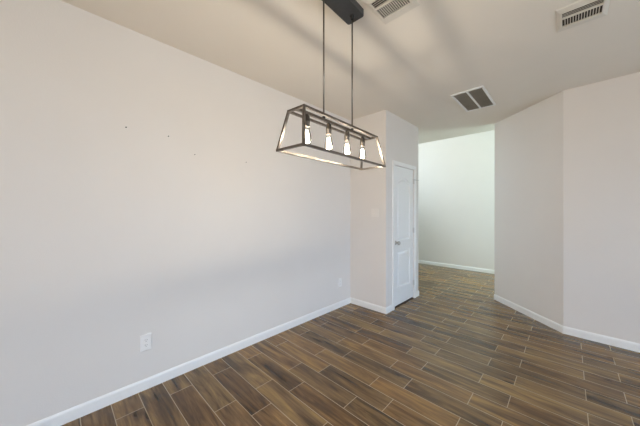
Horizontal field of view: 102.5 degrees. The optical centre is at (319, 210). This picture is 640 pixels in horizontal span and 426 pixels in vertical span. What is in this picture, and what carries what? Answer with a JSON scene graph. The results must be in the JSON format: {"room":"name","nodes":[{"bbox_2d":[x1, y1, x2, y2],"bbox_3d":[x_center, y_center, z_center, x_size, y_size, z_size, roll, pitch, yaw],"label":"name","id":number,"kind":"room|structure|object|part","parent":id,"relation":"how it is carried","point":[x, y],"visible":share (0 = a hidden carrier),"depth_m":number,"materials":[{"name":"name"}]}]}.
{"room":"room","nodes":[
{"label":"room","id":0,"kind":"room"},
{"bbox_2d":[0,0,349,425],"bbox_3d":[-1.510,0.011,1.894,0.100,2.737,7.422,0,0,44],"label":"wall","id":1,"kind":"structure","parent":0,"point":[112,235],"depth_m":1.93,"materials":[{"name":"paint"}]},
{"bbox_2d":[140,333,151,351],"bbox_3d":[-1.345,1.017,1.983,0.012,0.120,0.074,0,0,44],"label":"wall outlet","id":2,"kind":"object","parent":1,"relation":"attached to","point":[145,340],"visible":1,"depth_m":1.98,"materials":[{"name":"white plastic"}]},
{"bbox_2d":[27,298,350,425],"bbox_3d":[-1.764,1.339,1.552,0.010,0.083,6.376,0,0,44],"label":"baseboard","id":3,"kind":"structure","parent":1,"relation":"attached to","point":[61,418],"depth_m":2.08,"materials":[{"name":"white paint"}]},
{"bbox_2d":[338,278,341,286],"bbox_3d":[0.286,1.025,3.668,0.012,0.120,0.074,0,0,44],"label":"wall outlet","id":4,"kind":"object","parent":1,"relation":"attached to","point":[339,279],"visible":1,"depth_m":3.66,"materials":[{"name":"white plastic"}]},
{"bbox_2d":[61,263,639,425],"bbox_3d":[0.856,1.410,1.531,7.700,0.060,10.190,0,0,44],"label":"floor","id":5,"kind":"structure","parent":0,"point":[452,354],"depth_m":2.15,"materials":[{"name":"brown tile"}]},
{"bbox_2d":[61,0,639,143],"bbox_3d":[0.278,-1.417,0.934,7.700,0.120,8.530,0,0,44],"label":"ceiling","id":6,"kind":"structure","parent":0,"point":[409,66],"depth_m":2.14,"materials":[{"name":"paint"}]},
{"bbox_2d":[276,0,385,169],"bbox_3d":[0.121,-0.836,1.622,0.213,1.041,0.845,0,0,41],"label":"linear pendant","id":7,"kind":"object","parent":6,"relation":"hanging from","point":[349,11],"visible":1,"depth_m":1.61,"materials":[{"name":"grey metal"}]},
{"bbox_2d":[306,114,309,127],"bbox_3d":[-0.072,-0.493,1.403,0.036,0.069,0.036,0,0,41],"label":"socket","id":8,"kind":"object","parent":7,"relation":"attached to","point":[307,115],"depth_m":1.39,"materials":[{"name":"brown metal"}]},
{"bbox_3d":[0.022,-0.916,1.510,0.009,0.770,0.009,0,0,41],"label":"rod","id":9,"kind":"part","parent":7,"relation":"part of","materials":[{"name":"black metal"}]},
{"bbox_3d":[0.052,-0.412,1.544,0.052,0.111,0.052,0,0,41],"label":"bulb","id":10,"kind":"part","parent":7,"relation":"part of","materials":[{"name":"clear glass"}]},
{"bbox_2d":[326,123,331,134],"bbox_3d":[0.052,-0.493,1.544,0.036,0.069,0.036,0,0,41],"label":"socket","id":11,"kind":"object","parent":7,"relation":"attached to","point":[328,126],"depth_m":1.53,"materials":[{"name":"brown metal"}]},
{"bbox_3d":[0.121,-0.429,1.622,0.213,0.228,0.845,0,0,41],"label":"frame","id":12,"kind":"part","parent":7,"relation":"part of","materials":[{"name":"brown metal"}]},
{"bbox_2d":[344,130,349,141],"bbox_3d":[0.177,-0.493,1.685,0.036,0.069,0.036,0,0,41],"label":"socket","id":13,"kind":"object","parent":7,"relation":"attached to","point":[346,138],"depth_m":1.67,"materials":[{"name":"brown metal"}]},
{"bbox_3d":[0.217,-0.916,1.730,0.010,0.770,0.009,0,0,-4],"label":"rod","id":14,"kind":"part","parent":7,"relation":"part of","materials":[{"name":"brown metal"}]},
{"bbox_2d":[360,136,364,146],"bbox_3d":[0.302,-0.493,1.826,0.036,0.069,0.036,0,0,41],"label":"socket","id":15,"kind":"object","parent":7,"relation":"attached to","point":[362,140],"depth_m":1.81,"materials":[{"name":"brown metal"}]},
{"bbox_2d":[362,0,419,23],"bbox_3d":[0.461,-1.350,1.669,0.256,0.012,0.300,0,0,44],"label":"ceiling vent","id":16,"kind":"object","parent":6,"relation":"in","point":[386,11],"visible":1,"depth_m":1.70,"materials":[{"name":"white metal"}]},
{"bbox_2d":[450,86,495,111],"bbox_3d":[1.881,-1.351,3.131,0.332,0.012,0.673,0,0,44],"label":"ceiling vent","id":17,"kind":"object","parent":6,"relation":"in","point":[476,98],"visible":1,"depth_m":3.10,"materials":[{"name":"white metal"}]},
{"bbox_3d":[1.826,-1.356,3.185,0.134,0.001,0.629,0,0,44],"label":"filter panel","id":18,"kind":"part","parent":17,"relation":"part of","materials":[{"name":"grey metal"}]},
{"bbox_3d":[1.937,-1.356,3.078,0.134,0.001,0.629,0,0,44],"label":"filter panel","id":19,"kind":"part","parent":17,"relation":"part of","materials":[{"name":"grey metal"}]},
{"bbox_2d":[556,0,609,32],"bbox_3d":[1.790,-1.350,1.754,0.256,0.012,0.300,0,0,44],"label":"ceiling vent","id":20,"kind":"object","parent":6,"relation":"in","point":[580,12],"visible":1,"depth_m":1.75,"materials":[{"name":"white metal"}]},
{"bbox_2d":[350,110,389,306],"bbox_3d":[0.705,0.011,3.682,0.595,2.737,0.100,0,0,44],"label":"wall","id":21,"kind":"structure","parent":0,"point":[369,188],"depth_m":3.61,"materials":[{"name":"paint"}]},
{"bbox_2d":[350,297,392,313],"bbox_3d":[0.729,1.339,3.700,0.605,0.083,0.179,0,0,44],"label":"baseboard","id":22,"kind":"structure","parent":21,"relation":"attached to","point":[385,310],"depth_m":3.57,"materials":[{"name":"white paint"}]},
{"bbox_2d":[390,112,417,304],"bbox_3d":[1.243,0.011,3.882,0.100,2.737,0.936,0,0,44],"label":"wall","id":23,"kind":"structure","parent":0,"point":[403,134],"depth_m":3.83,"materials":[{"name":"paint"}]},
{"bbox_2d":[392,160,418,309],"bbox_3d":[1.262,0.338,3.860,0.159,2.085,0.792,0,0,44],"label":"door","id":24,"kind":"structure","parent":23,"relation":"in","point":[402,178],"depth_m":3.83,"materials":[{"name":"white paint"}]},
{"bbox_2d":[418,130,494,269],"bbox_3d":[3.897,-0.595,5.608,6.400,3.950,0.100,0,0,44],"label":"wall","id":25,"kind":"structure","parent":0,"point":[456,175],"depth_m":6.12,"materials":[{"name":"paint"}]},
{"bbox_2d":[418,260,494,273],"bbox_3d":[3.859,1.339,5.568,6.200,0.083,0.010,0,0,44],"label":"baseboard","id":26,"kind":"structure","parent":25,"relation":"attached to","point":[419,261],"depth_m":6.11,"materials":[{"name":"white paint"}]},
{"bbox_2d":[495,91,562,325],"bbox_3d":[2.733,0.011,3.447,0.787,2.737,0.785,0,0,44],"label":"wall","id":27,"kind":"structure","parent":0,"point":[529,142],"depth_m":3.32,"materials":[{"name":"paint"}]},
{"bbox_2d":[563,72,639,343],"bbox_3d":[4.219,0.011,1.943,3.440,2.737,0.880,0,0,44],"label":"wall","id":28,"kind":"structure","parent":0,"point":[601,120],"depth_m":2.68,"materials":[{"name":"paint"}]},
{"bbox_2d":[494,294,639,352],"bbox_3d":[3.644,1.339,2.082,0.614,0.083,4.227,0,0,-34],"label":"baseboard","id":29,"kind":"structure","parent":28,"relation":"attached to","point":[624,344],"depth_m":2.82,"materials":[{"name":"white paint"}]}
]}

